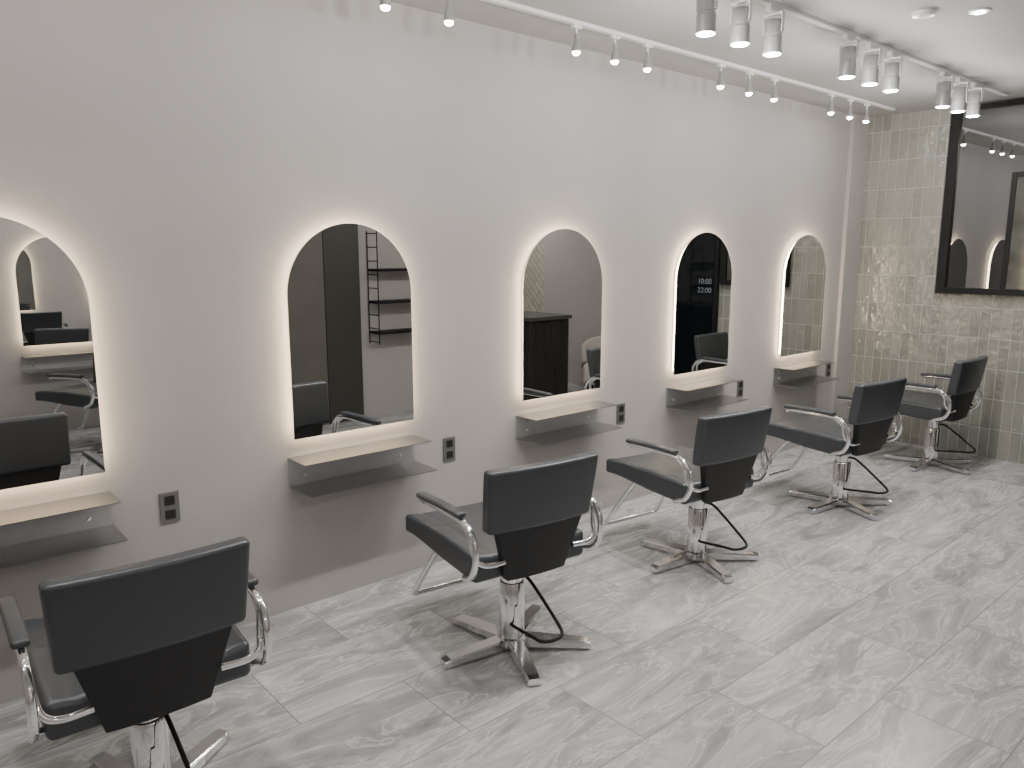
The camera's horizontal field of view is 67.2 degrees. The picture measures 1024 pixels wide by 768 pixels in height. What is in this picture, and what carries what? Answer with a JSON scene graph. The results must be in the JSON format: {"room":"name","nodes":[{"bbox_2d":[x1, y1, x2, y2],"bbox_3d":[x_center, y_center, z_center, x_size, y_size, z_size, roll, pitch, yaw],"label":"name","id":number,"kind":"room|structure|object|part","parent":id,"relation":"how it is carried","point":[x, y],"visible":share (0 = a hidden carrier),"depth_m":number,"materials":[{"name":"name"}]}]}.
{"room":"salon","nodes":[
{"label":"salon","id":0,"kind":"room"},
{"bbox_2d":[0,0,850,702],"bbox_3d":[-0.499,-0.375,3.616,9.020,2.600,0.100,-9,13,-40],"label":"wall","id":1,"kind":"structure","parent":0,"point":[183,155],"depth_m":3.33,"materials":[{"name":"beige paint"}]},
{"bbox_2d":[0,217,104,489],"bbox_3d":[-1.699,-0.094,2.506,0.600,0.897,0.042,-9,13,-40],"label":"arched mirror","id":2,"kind":"object","parent":1,"relation":"attached to","point":[50,424],"visible":1,"depth_m":2.59,"materials":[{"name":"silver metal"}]},
{"bbox_2d":[0,491,127,569],"bbox_3d":[-1.643,0.504,2.546,0.630,0.130,0.210,-9,13,-40],"label":"wall shelf","id":3,"kind":"object","parent":1,"relation":"attached to","point":[43,531],"visible":1,"depth_m":2.65,"materials":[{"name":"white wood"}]},
{"bbox_3d":[-1.711,0.491,2.622,0.630,0.122,0.005,-9,13,-40],"label":"plate","id":4,"kind":"part","parent":3,"relation":"part of","materials":[{"name":"metal"}]},
{"bbox_3d":[-1.658,0.439,2.552,0.630,0.004,0.165,-9,13,-40],"label":"plate","id":5,"kind":"part","parent":3,"relation":"part of","materials":[{"name":"silver metal"}]},
{"bbox_3d":[-1.643,0.566,2.557,0.630,0.004,0.210,-9,13,-40],"label":"plate","id":6,"kind":"part","parent":3,"relation":"part of","materials":[{"name":"silver metal"}]},
{"bbox_2d":[158,490,180,523],"bbox_3d":[-1.317,0.474,2.964,0.072,0.120,0.011,-9,13,-40],"label":"wall outlet","id":7,"kind":"object","parent":1,"relation":"attached to","point":[169,505],"visible":1,"depth_m":2.96,"materials":[{"name":"grey plastic"}]},
{"bbox_2d":[164,495,174,505],"bbox_3d":[-1.315,0.447,2.956,0.038,0.036,0.003,-9,13,-40],"label":"socket","id":8,"kind":"object","parent":7,"relation":"attached to","point":[169,500],"depth_m":2.96,"materials":[{"name":"black plastic"}]},
{"bbox_2d":[165,509,175,519],"bbox_3d":[-1.315,0.502,2.966,0.038,0.036,0.003,-9,13,-40],"label":"socket","id":9,"kind":"object","parent":7,"relation":"attached to","point":[170,514],"depth_m":2.96,"materials":[{"name":"black plastic"}]},
{"bbox_2d":[287,223,413,439],"bbox_3d":[-0.701,-0.244,3.364,0.600,0.897,0.042,-9,13,-40],"label":"arched mirror","id":10,"kind":"object","parent":1,"relation":"attached to","point":[349,309],"visible":1,"depth_m":3.33,"materials":[{"name":"white mirror"}]},
{"bbox_2d":[288,435,437,498],"bbox_3d":[-0.645,0.355,3.404,0.630,0.130,0.210,-9,13,-40],"label":"wall shelf","id":11,"kind":"object","parent":1,"relation":"attached to","point":[328,472],"visible":1,"depth_m":3.41,"materials":[{"name":"metal"}]},
{"bbox_3d":[-0.713,0.342,3.480,0.630,0.122,0.005,-9,13,-40],"label":"plate","id":12,"kind":"part","parent":11,"relation":"part of","materials":[{"name":"metal"}]},
{"bbox_3d":[-0.660,0.290,3.410,0.630,0.004,0.165,-9,13,-40],"label":"plate","id":13,"kind":"part","parent":11,"relation":"part of","materials":[{"name":"silver metal"}]},
{"bbox_3d":[-0.645,0.417,3.415,0.630,0.004,0.210,-9,13,-40],"label":"plate","id":14,"kind":"part","parent":11,"relation":"part of","materials":[{"name":"silver metal"}]},
{"bbox_2d":[443,436,454,461],"bbox_3d":[-0.312,0.324,3.829,0.072,0.120,0.011,-9,13,-40],"label":"wall outlet","id":15,"kind":"object","parent":1,"relation":"attached to","point":[449,442],"visible":1,"depth_m":3.82,"materials":[{"name":"grey plastic"}]},
{"bbox_2d":[446,440,452,447],"bbox_3d":[-0.309,0.296,3.821,0.038,0.036,0.003,-9,13,-40],"label":"socket","id":16,"kind":"object","parent":15,"relation":"attached to","point":[449,443],"depth_m":3.82,"materials":[{"name":"black plastic"}]},
{"bbox_2d":[447,451,452,458],"bbox_3d":[-0.309,0.351,3.831,0.038,0.036,0.003,-9,13,-40],"label":"socket","id":17,"kind":"object","parent":15,"relation":"attached to","point":[449,453],"depth_m":3.83,"materials":[{"name":"black plastic"}]},
{"bbox_2d":[521,229,601,400],"bbox_3d":[0.271,-0.389,4.200,0.600,0.897,0.042,-9,13,-40],"label":"arched mirror","id":18,"kind":"object","parent":1,"relation":"attached to","point":[561,287],"visible":1,"depth_m":4.17,"materials":[{"name":"white mirror"}]},
{"bbox_3d":[0.269,-0.390,4.202,0.552,0.849,0.037,-9,13,-40],"label":"backing frame","id":19,"kind":"part","parent":18,"relation":"part of","materials":[{"name":"white mirror"}]},
{"bbox_2d":[516,400,622,445],"bbox_3d":[0.326,0.209,4.240,0.630,0.130,0.210,-9,13,-40],"label":"wall shelf","id":20,"kind":"object","parent":1,"relation":"attached to","point":[571,422],"visible":1,"depth_m":4.25,"materials":[{"name":"metal"}]},
{"bbox_3d":[0.259,0.196,4.316,0.630,0.122,0.005,-9,13,-40],"label":"plate","id":21,"kind":"part","parent":20,"relation":"part of","materials":[{"name":"metal"}]},
{"bbox_3d":[0.311,0.144,4.246,0.630,0.004,0.165,-9,13,-40],"label":"plate","id":22,"kind":"part","parent":20,"relation":"part of","materials":[{"name":"silver metal"}]},
{"bbox_3d":[0.326,0.271,4.251,0.630,0.004,0.210,-9,13,-40],"label":"plate","id":23,"kind":"part","parent":20,"relation":"part of","materials":[{"name":"silver metal"}]},
{"bbox_2d":[616,403,624,423],"bbox_3d":[0.660,0.178,4.665,0.072,0.120,0.011,-9,13,-40],"label":"wall outlet","id":24,"kind":"object","parent":1,"relation":"attached to","point":[620,413],"visible":1,"depth_m":4.66,"materials":[{"name":"grey plastic"}]},
{"bbox_2d":[671,232,731,374],"bbox_3d":[1.241,-0.534,5.035,0.600,0.897,0.042,-9,13,-40],"label":"arched mirror","id":25,"kind":"object","parent":1,"relation":"attached to","point":[703,270],"visible":1,"depth_m":5.00,"materials":[{"name":"white mirror"}]},
{"bbox_3d":[1.240,-0.535,5.037,0.552,0.849,0.037,-9,13,-40],"label":"backing frame","id":26,"kind":"part","parent":25,"relation":"part of","materials":[{"name":"white mirror"}]},
{"bbox_2d":[666,377,748,411],"bbox_3d":[1.296,0.064,5.075,0.630,0.130,0.210,-9,13,-40],"label":"wall shelf","id":27,"kind":"object","parent":1,"relation":"attached to","point":[706,394],"visible":1,"depth_m":5.08,"materials":[{"name":"metal"}]},
{"bbox_3d":[1.229,0.051,5.151,0.630,0.122,0.005,-9,13,-40],"label":"plate","id":28,"kind":"part","parent":27,"relation":"part of","materials":[{"name":"metal"}]},
{"bbox_3d":[1.282,-0.001,5.081,0.630,0.004,0.165,-9,13,-40],"label":"plate","id":29,"kind":"part","parent":27,"relation":"part of","materials":[{"name":"silver metal"}]},
{"bbox_3d":[1.296,0.126,5.086,0.630,0.004,0.210,-9,13,-40],"label":"plate","id":30,"kind":"part","parent":27,"relation":"part of","materials":[{"name":"silver metal"}]},
{"bbox_2d":[736,381,743,396],"bbox_3d":[1.630,0.033,5.500,0.072,0.120,0.011,-9,13,-40],"label":"wall outlet","id":31,"kind":"object","parent":1,"relation":"attached to","point":[740,383],"visible":0.85,"depth_m":5.49,"materials":[{"name":"grey plastic"}]},
{"bbox_2d":[777,235,825,356],"bbox_3d":[2.214,-0.680,5.872,0.600,0.897,0.042,-9,13,-40],"label":"arched mirror","id":32,"kind":"object","parent":1,"relation":"attached to","point":[804,267],"visible":1,"depth_m":5.83,"materials":[{"name":"white mirror"}]},
{"bbox_3d":[2.213,-0.680,5.874,0.552,0.849,0.037,-9,13,-40],"label":"backing frame","id":33,"kind":"part","parent":32,"relation":"part of","materials":[{"name":"white mirror"}]},
{"bbox_2d":[773,360,839,387],"bbox_3d":[2.269,-0.082,5.912,0.630,0.130,0.210,-9,13,-40],"label":"wall shelf","id":34,"kind":"object","parent":1,"relation":"attached to","point":[797,375],"visible":1,"depth_m":5.91,"materials":[{"name":"metal"}]},
{"bbox_3d":[2.202,-0.095,5.988,0.630,0.122,0.005,-9,13,-40],"label":"plate","id":35,"kind":"part","parent":34,"relation":"part of","materials":[{"name":"metal"}]},
{"bbox_3d":[2.255,-0.147,5.918,0.630,0.004,0.165,-9,13,-40],"label":"plate","id":36,"kind":"part","parent":34,"relation":"part of","materials":[{"name":"silver metal"}]},
{"bbox_3d":[2.269,-0.020,5.923,0.630,0.004,0.210,-9,13,-40],"label":"plate","id":37,"kind":"part","parent":34,"relation":"part of","materials":[{"name":"silver metal"}]},
{"bbox_2d":[825,363,830,376],"bbox_3d":[2.603,-0.113,6.337,0.072,0.120,0.011,-9,13,-40],"label":"wall outlet","id":38,"kind":"object","parent":1,"relation":"attached to","point":[828,366],"visible":0.81,"depth_m":6.33,"materials":[{"name":"grey plastic"}]},
{"bbox_2d":[830,114,869,418],"bbox_3d":[2.772,-0.850,6.345,0.250,2.600,0.030,-9,13,-40],"label":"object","id":39,"kind":"structure","parent":1,"relation":"attached to","point":[858,142],"depth_m":6.29,"materials":[{"name":"grey paint"}]},
{"bbox_2d":[0,441,1023,767],"bbox_3d":[1.030,1.255,2.122,9.020,0.100,4.750,-9,13,-40],"label":"floor","id":40,"kind":"structure","parent":0,"point":[852,639],"depth_m":2.97,"materials":[{"name":"tile"}]},
{"bbox_2d":[0,536,271,767],"bbox_3d":[-1.079,0.784,2.193,0.609,0.804,0.805,-8,12,-37],"label":"salon chair","id":41,"kind":"object","parent":40,"relation":"on","point":[132,646],"visible":1,"depth_m":1.92,"materials":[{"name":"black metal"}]},
{"bbox_3d":[-1.163,0.735,1.995,0.209,0.263,0.431,-8,12,-37],"label":"armrest frame","id":42,"kind":"part","parent":41,"relation":"part of","materials":[{"name":"silver metal"}]},
{"bbox_3d":[-1.154,1.150,2.276,0.280,0.042,0.068,7,12,33],"label":"leg","id":43,"kind":"part","parent":41,"relation":"part of","materials":[{"name":"silver metal"}]},
{"bbox_3d":[-1.099,0.754,2.223,0.523,0.118,0.560,-8,12,-37],"label":"seat","id":44,"kind":"part","parent":41,"relation":"part of","materials":[{"name":"grey leather"}]},
{"bbox_3d":[-0.890,0.546,1.915,0.476,0.240,0.106,-8,12,-37],"label":"backrest","id":45,"kind":"part","parent":41,"relation":"part of","materials":[{"name":"grey leather"}]},
{"bbox_3d":[-0.907,0.748,1.972,0.385,0.224,0.077,-8,12,-37],"label":"panel","id":46,"kind":"part","parent":41,"relation":"part of","materials":[{"name":"black"}]},
{"bbox_3d":[-0.914,1.009,2.027,0.116,0.199,0.262,-8,12,-37],"label":"pump lever","id":47,"kind":"part","parent":41,"relation":"part of","materials":[{"name":"black metal"}]},
{"bbox_3d":[-0.966,1.138,2.344,0.068,0.042,0.280,3,10,16],"label":"leg","id":48,"kind":"part","parent":41,"relation":"part of","materials":[{"name":"silver metal"}]},
{"bbox_3d":[-0.870,0.696,2.222,0.209,0.263,0.431,-8,12,-37],"label":"armrest frame","id":49,"kind":"part","parent":41,"relation":"part of","materials":[{"name":"silver metal"}]},
{"bbox_2d":[405,452,602,685],"bbox_3d":[-0.060,0.630,3.078,0.609,0.804,0.805,-6,12,-33],"label":"salon chair","id":50,"kind":"object","parent":40,"relation":"on","point":[526,521],"visible":1,"depth_m":2.85,"materials":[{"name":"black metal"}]},
{"bbox_3d":[-0.160,0.580,2.889,0.209,0.263,0.431,-6,12,-33],"label":"armrest frame","id":51,"kind":"part","parent":50,"relation":"part of","materials":[{"name":"silver metal"}]},
{"bbox_3d":[-0.143,1.029,2.971,0.280,0.042,0.068,-6,12,-33],"label":"leg","id":52,"kind":"part","parent":50,"relation":"part of","materials":[{"name":"silver metal"}]},
{"bbox_3d":[-0.133,0.995,3.167,0.280,0.042,0.068,8,13,38],"label":"leg","id":53,"kind":"part","parent":50,"relation":"part of","materials":[{"name":"silver metal"}]},
{"bbox_3d":[-0.077,0.600,3.110,0.523,0.118,0.560,-6,12,-33],"label":"seat","id":54,"kind":"part","parent":50,"relation":"part of","materials":[{"name":"grey leather"}]},
{"bbox_3d":[0.044,1.041,2.901,0.068,0.042,0.280,-3,10,-15],"label":"leg","id":55,"kind":"part","parent":50,"relation":"part of","materials":[{"name":"silver metal"}]},
{"bbox_3d":[0.060,0.986,3.219,0.068,0.042,0.280,4,11,21],"label":"leg","id":56,"kind":"part","parent":50,"relation":"part of","materials":[{"name":"silver metal"}]},
{"bbox_3d":[0.087,0.858,2.899,0.116,0.199,0.262,-6,12,-33],"label":"pump lever","id":57,"kind":"part","parent":50,"relation":"part of","materials":[{"name":"black metal"}]},
{"bbox_3d":[0.093,0.596,2.844,0.385,0.224,0.077,-6,12,-33],"label":"panel","id":58,"kind":"part","parent":50,"relation":"part of","materials":[{"name":"black leather"}]},
{"bbox_3d":[0.108,0.394,2.785,0.476,0.240,0.106,-6,12,-33],"label":"backrest","id":59,"kind":"part","parent":50,"relation":"part of","materials":[{"name":"grey leather"}]},
{"bbox_3d":[0.169,1.014,3.054,0.280,0.042,0.068,0,10,3],"label":"leg","id":60,"kind":"part","parent":50,"relation":"part of","materials":[{"name":"silver metal"}]},
{"bbox_3d":[0.152,0.545,3.089,0.209,0.263,0.431,-6,12,-33],"label":"armrest frame","id":61,"kind":"part","parent":50,"relation":"part of","materials":[{"name":"silver metal"}]},
{"bbox_2d":[603,405,771,582],"bbox_3d":[0.878,0.481,3.935,0.609,0.804,0.805,-7,12,-34],"label":"salon chair","id":62,"kind":"object","parent":40,"relation":"on","point":[719,466],"visible":1,"depth_m":3.73,"materials":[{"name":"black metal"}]},
{"bbox_3d":[0.781,0.431,3.744,0.209,0.263,0.431,-7,12,-34],"label":"armrest frame","id":63,"kind":"part","parent":62,"relation":"part of","materials":[{"name":"silver metal"}]},
{"bbox_3d":[0.804,0.846,4.023,0.280,0.042,0.068,8,12,37],"label":"leg","id":64,"kind":"part","parent":62,"relation":"part of","materials":[{"name":"silver metal"}]},
{"bbox_3d":[0.798,0.880,3.826,0.280,0.042,0.068,-7,12,-34],"label":"leg","id":65,"kind":"part","parent":62,"relation":"part of","materials":[{"name":"silver metal"}]},
{"bbox_3d":[0.860,0.451,3.966,0.523,0.118,0.560,-7,12,-34],"label":"seat","id":66,"kind":"part","parent":62,"relation":"part of","materials":[{"name":"grey leather"}]},
{"bbox_3d":[0.986,0.892,3.759,0.068,0.042,0.280,-3,10,-16],"label":"leg","id":67,"kind":"part","parent":62,"relation":"part of","materials":[{"name":"silver metal"}]},
{"bbox_3d":[1.029,0.708,3.758,0.116,0.199,0.262,-7,12,-34],"label":"pump lever","id":68,"kind":"part","parent":62,"relation":"part of","materials":[{"name":"black metal"}]},
{"bbox_3d":[1.035,0.447,3.703,0.385,0.224,0.077,-7,12,-34],"label":"panel","id":69,"kind":"part","parent":62,"relation":"part of","materials":[{"name":"black"}]},
{"bbox_3d":[1.050,0.245,3.645,0.476,0.240,0.106,-7,12,-34],"label":"backrest","id":70,"kind":"part","parent":62,"relation":"part of","materials":[{"name":"grey leather"}]},
{"bbox_3d":[1.109,0.865,3.915,0.280,0.042,0.068,0,10,2],"label":"leg","id":71,"kind":"part","parent":62,"relation":"part of","materials":[{"name":"silver metal"}]},
{"bbox_3d":[1.090,0.395,3.950,0.209,0.263,0.431,-7,12,-34],"label":"armrest frame","id":72,"kind":"part","parent":62,"relation":"part of","materials":[{"name":"silver metal"}]},
{"bbox_2d":[755,377,906,519],"bbox_3d":[1.962,0.334,4.776,0.609,0.804,0.805,-7,12,-35],"label":"salon chair","id":73,"kind":"object","parent":40,"relation":"on","point":[874,406],"visible":0.96,"depth_m":4.58,"materials":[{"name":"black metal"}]},
{"bbox_3d":[1.888,0.700,4.863,0.280,0.042,0.068,7,12,36],"label":"leg","id":74,"kind":"part","parent":73,"relation":"part of","materials":[{"name":"silver metal"}]},
{"bbox_3d":[1.868,0.285,4.583,0.209,0.263,0.431,-7,12,-35],"label":"armrest frame","id":75,"kind":"part","parent":73,"relation":"part of","materials":[{"name":"silver metal"}]},
{"bbox_3d":[1.885,0.734,4.666,0.280,0.042,0.068,-7,12,-35],"label":"leg","id":76,"kind":"part","parent":73,"relation":"part of","materials":[{"name":"silver metal"}]},
{"bbox_3d":[1.944,0.305,4.807,0.523,0.118,0.560,-7,12,-35],"label":"seat","id":77,"kind":"part","parent":73,"relation":"part of","materials":[{"name":"grey leather"}]},
{"bbox_3d":[2.074,0.745,4.602,0.068,0.042,0.280,-3,10,-17],"label":"leg","id":78,"kind":"part","parent":73,"relation":"part of","materials":[{"name":"silver metal"}]},
{"bbox_3d":[2.116,0.561,4.602,0.116,0.199,0.262,-7,12,-35],"label":"pump lever","id":79,"kind":"part","parent":73,"relation":"part of","materials":[{"name":"black metal"}]},
{"bbox_3d":[2.194,0.718,4.760,0.280,0.042,0.068,0,10,1],"label":"leg","id":80,"kind":"part","parent":73,"relation":"part of","materials":[{"name":"silver metal"}]},
{"bbox_3d":[2.173,0.248,4.795,0.209,0.263,0.431,-7,12,-35],"label":"armrest frame","id":81,"kind":"part","parent":73,"relation":"part of","materials":[{"name":"silver metal"}]},
{"bbox_3d":[2.123,0.300,4.547,0.385,0.224,0.077,-7,12,-35],"label":"panel","id":82,"kind":"part","parent":73,"relation":"part of","materials":[{"name":"black"}]},
{"bbox_3d":[2.139,0.098,4.489,0.476,0.240,0.106,-7,12,-35],"label":"backrest","id":83,"kind":"part","parent":73,"relation":"part of","materials":[{"name":"grey leather"}]},
{"bbox_2d":[883,356,987,474],"bbox_3d":[3.006,0.179,5.667,0.609,0.804,0.805,-8,13,-39],"label":"salon chair","id":84,"kind":"object","parent":40,"relation":"on","point":[966,376],"visible":0.76,"depth_m":5.47,"materials":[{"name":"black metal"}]},
{"bbox_3d":[2.930,0.546,5.748,0.280,0.042,0.068,6,12,31],"label":"leg","id":85,"kind":"part","parent":84,"relation":"part of","materials":[{"name":"silver metal"}]},
{"bbox_3d":[3.115,0.533,5.822,0.068,0.042,0.280,2,10,14],"label":"leg","id":86,"kind":"part","parent":84,"relation":"part of","materials":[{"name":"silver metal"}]},
{"bbox_3d":[2.945,0.580,5.551,0.280,0.042,0.068,-8,13,-39],"label":"leg","id":87,"kind":"part","parent":84,"relation":"part of","materials":[{"name":"silver metal"}]},
{"bbox_3d":[2.984,0.150,5.697,0.523,0.118,0.560,-8,13,-39],"label":"seat","id":88,"kind":"part","parent":84,"relation":"part of","materials":[{"name":"grey leather"}]},
{"bbox_3d":[2.928,0.131,5.467,0.209,0.263,0.431,-8,13,-39],"label":"armrest frame","id":89,"kind":"part","parent":84,"relation":"part of","materials":[{"name":"silver metal"}]},
{"bbox_3d":[3.139,0.588,5.504,0.068,0.042,0.280,-4,11,-22],"label":"leg","id":90,"kind":"part","parent":84,"relation":"part of","materials":[{"name":"silver metal"}]},
{"bbox_3d":[3.213,0.090,5.704,0.209,0.263,0.431,-8,13,-39],"label":"armrest frame","id":91,"kind":"part","parent":84,"relation":"part of","materials":[{"name":"silver metal"}]},
{"bbox_3d":[3.178,0.404,5.508,0.116,0.199,0.262,-8,13,-39],"label":"pump lever","id":92,"kind":"part","parent":84,"relation":"part of","materials":[{"name":"black metal"}]},
{"bbox_3d":[3.244,0.559,5.671,0.280,0.042,0.068,-1,10,-4],"label":"leg","id":93,"kind":"part","parent":84,"relation":"part of","materials":[{"name":"silver metal"}]},
{"bbox_3d":[3.185,0.142,5.453,0.385,0.224,0.077,-8,13,-39],"label":"panel","id":94,"kind":"part","parent":84,"relation":"part of","materials":[{"name":"black"}]},
{"bbox_3d":[3.203,-0.060,5.397,0.476,0.240,0.106,-8,13,-39],"label":"backrest","id":95,"kind":"part","parent":84,"relation":"part of","materials":[{"name":"grey leather"}]},
{"bbox_2d":[390,0,1023,116],"bbox_3d":[1.030,-1.405,1.659,9.020,0.100,4.750,-9,13,-40],"label":"ceiling","id":96,"kind":"structure","parent":0,"point":[987,48],"depth_m":3.90,"materials":[{"name":"grey paint"}]},
{"bbox_2d":[480,0,895,110],"bbox_3d":[-0.200,-1.606,3.155,8.150,0.018,0.034,-9,13,-40],"label":"track rail","id":97,"kind":"object","parent":96,"relation":"attached to","point":[504,3],"visible":1,"depth_m":4.00,"materials":[{"name":"white metal"}]},
{"bbox_2d":[380,0,390,10],"bbox_3d":[-0.482,-1.489,2.925,0.056,0.132,0.041,-9,13,-40],"label":"track spotlight","id":98,"kind":"object","parent":97,"relation":"hanging from","point":[385,5],"visible":1,"depth_m":2.92,"materials":[{"name":"white metal"}]},
{"bbox_2d":[444,0,453,25],"bbox_3d":[-0.256,-1.523,3.119,0.056,0.132,0.041,-9,13,-40],"label":"track spotlight","id":99,"kind":"object","parent":97,"relation":"hanging from","point":[448,16],"visible":1,"depth_m":3.11,"materials":[{"name":"white metal"}]},
{"bbox_2d":[571,24,581,55],"bbox_3d":[0.301,-1.607,3.599,0.056,0.132,0.041,-9,13,-40],"label":"track spotlight","id":100,"kind":"object","parent":97,"relation":"hanging from","point":[576,49],"visible":1,"depth_m":3.59,"materials":[{"name":"white metal"}]},
{"bbox_2d":[610,34,620,64],"bbox_3d":[0.504,-1.637,3.774,0.056,0.132,0.041,-9,13,-40],"label":"track spotlight","id":101,"kind":"object","parent":97,"relation":"hanging from","point":[614,60],"visible":1,"depth_m":3.76,"materials":[{"name":"white metal"}]},
{"bbox_2d":[643,43,652,71],"bbox_3d":[0.693,-1.665,3.936,0.056,0.132,0.041,-9,13,-40],"label":"track spotlight","id":102,"kind":"object","parent":97,"relation":"hanging from","point":[647,63],"visible":1,"depth_m":3.93,"materials":[{"name":"white metal"}]},
{"bbox_2d":[717,63,725,88],"bbox_3d":[1.182,-1.739,4.357,0.056,0.132,0.041,-9,13,-40],"label":"track spotlight","id":103,"kind":"object","parent":97,"relation":"hanging from","point":[720,83],"visible":1,"depth_m":4.35,"materials":[{"name":"white metal"}]},
{"bbox_2d":[745,71,753,95],"bbox_3d":[1.401,-1.771,4.545,0.056,0.132,0.041,-9,13,-40],"label":"track spotlight","id":104,"kind":"object","parent":97,"relation":"hanging from","point":[749,90],"visible":1,"depth_m":4.53,"materials":[{"name":"white metal"}]},
{"bbox_2d":[771,78,778,101],"bbox_3d":[1.612,-1.803,4.726,0.056,0.132,0.041,-9,13,-40],"label":"track spotlight","id":105,"kind":"object","parent":97,"relation":"hanging from","point":[774,96],"visible":1,"depth_m":4.72,"materials":[{"name":"white metal"}]},
{"bbox_2d":[828,94,834,114],"bbox_3d":[2.154,-1.884,5.193,0.056,0.132,0.041,-9,13,-40],"label":"track spotlight","id":106,"kind":"object","parent":97,"relation":"hanging from","point":[831,107],"visible":1,"depth_m":5.18,"materials":[{"name":"white metal"}]},
{"bbox_2d":[846,99,853,118],"bbox_3d":[2.357,-1.915,5.368,0.056,0.132,0.041,-9,13,-40],"label":"track spotlight","id":107,"kind":"object","parent":97,"relation":"hanging from","point":[849,113],"visible":1,"depth_m":5.36,"materials":[{"name":"white metal"}]},
{"bbox_2d":[863,103,869,122],"bbox_3d":[2.546,-1.943,5.530,0.056,0.132,0.041,-9,13,-40],"label":"track spotlight","id":108,"kind":"object","parent":97,"relation":"hanging from","point":[866,116],"visible":1,"depth_m":5.52,"materials":[{"name":"white metal"}]},
{"bbox_2d":[753,0,1008,95],"bbox_3d":[0.293,-1.509,2.598,8.150,0.018,0.034,-9,13,-40],"label":"track rail","id":109,"kind":"object","parent":96,"relation":"attached to","point":[788,10],"visible":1,"depth_m":3.87,"materials":[{"name":"white metal"}]},
{"bbox_2d":[695,0,717,36],"bbox_3d":[0.764,-1.474,3.022,0.094,0.195,0.083,0,10,-2],"label":"track spotlight","id":110,"kind":"object","parent":109,"relation":"hanging from","point":[706,10],"visible":1,"depth_m":3.00,"materials":[{"name":"white metal"}]},
{"bbox_2d":[730,0,752,46],"bbox_3d":[0.945,-1.501,3.177,0.094,0.195,0.083,0,10,-2],"label":"track spotlight","id":111,"kind":"object","parent":109,"relation":"hanging from","point":[741,16],"visible":1,"depth_m":3.15,"materials":[{"name":"white metal"}]},
{"bbox_2d":[762,4,784,56],"bbox_3d":[1.133,-1.530,3.339,0.094,0.195,0.083,0,10,-2],"label":"track spotlight","id":112,"kind":"object","parent":109,"relation":"hanging from","point":[773,28],"visible":1,"depth_m":3.31,"materials":[{"name":"white metal"}]},
{"bbox_2d":[838,34,858,78],"bbox_3d":[1.653,-1.607,3.786,0.094,0.195,0.083,0,10,-2],"label":"track spotlight","id":113,"kind":"object","parent":109,"relation":"hanging from","point":[848,55],"visible":1,"depth_m":3.76,"materials":[{"name":"white metal"}]},
{"bbox_2d":[861,43,881,85],"bbox_3d":[1.841,-1.635,3.948,0.094,0.195,0.083,0,10,-2],"label":"track spotlight","id":114,"kind":"object","parent":109,"relation":"hanging from","point":[870,63],"visible":1,"depth_m":3.92,"materials":[{"name":"white metal"}]},
{"bbox_2d":[882,51,902,92],"bbox_3d":[2.030,-1.664,4.110,0.094,0.195,0.083,0,10,-2],"label":"track spotlight","id":115,"kind":"object","parent":109,"relation":"hanging from","point":[891,70],"visible":1,"depth_m":4.08,"materials":[{"name":"white metal"}]},
{"bbox_2d":[935,71,953,107],"bbox_3d":[2.564,-1.744,4.571,0.094,0.195,0.083,0,10,-2],"label":"track spotlight","id":116,"kind":"object","parent":109,"relation":"hanging from","point":[943,89],"visible":1,"depth_m":4.54,"materials":[{"name":"white metal"}]},
{"bbox_2d":[950,77,968,112],"bbox_3d":[2.745,-1.771,4.726,0.094,0.195,0.083,0,10,-2],"label":"track spotlight","id":117,"kind":"object","parent":109,"relation":"hanging from","point":[958,95],"visible":0.96,"depth_m":4.70,"materials":[{"name":"white metal"}]},
{"bbox_2d":[965,83,983,117],"bbox_3d":[2.933,-1.799,4.888,0.094,0.195,0.083,0,10,-2],"label":"track spotlight","id":118,"kind":"object","parent":109,"relation":"hanging from","point":[973,100],"visible":0.94,"depth_m":4.86,"materials":[{"name":"white metal"}]},
{"bbox_2d":[911,8,936,18],"bbox_3d":[1.844,-1.655,3.449,0.100,0.022,0.100,-9,13,-40],"label":"smoke detector","id":119,"kind":"object","parent":96,"relation":"attached to","point":[922,13],"visible":1,"depth_m":3.42,"materials":[{"name":"white plastic"}]},
{"bbox_2d":[968,8,990,14],"bbox_3d":[2.083,-1.658,3.431,0.090,0.009,0.090,-9,13,-40],"label":"recessed light","id":120,"kind":"object","parent":96,"relation":"in","point":[977,11],"visible":1,"depth_m":3.42,"materials":[{"name":"white ceramic"}]},
{"bbox_2d":[847,98,1023,464],"bbox_3d":[4.390,-0.578,4.781,0.100,2.600,4.550,-9,13,-40],"label":"wall","id":121,"kind":"structure","parent":0,"point":[907,329],"depth_m":6.02,"materials":[{"name":"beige tile"}]},
{"bbox_2d":[935,99,1023,295],"bbox_3d":[3.501,-1.331,5.567,0.050,1.363,0.700,-9,13,-40],"label":"mirror","id":122,"kind":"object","parent":121,"relation":"in","point":[981,251],"depth_m":5.62,"materials":[{"name":"black metal"}]},
{"bbox_3d":[3.620,-1.086,5.468,0.014,0.825,0.197,-9,13,-40],"label":"sash frame","id":123,"kind":"part","parent":122,"relation":"part of","materials":[{"name":"black metal"}]},
{"bbox_3d":[3.635,-1.067,5.461,0.006,0.790,0.162,-9,13,-40],"label":"lit pane","id":124,"kind":"part","parent":122,"relation":"part of","materials":[{"name":"clear glass"}]}
]}

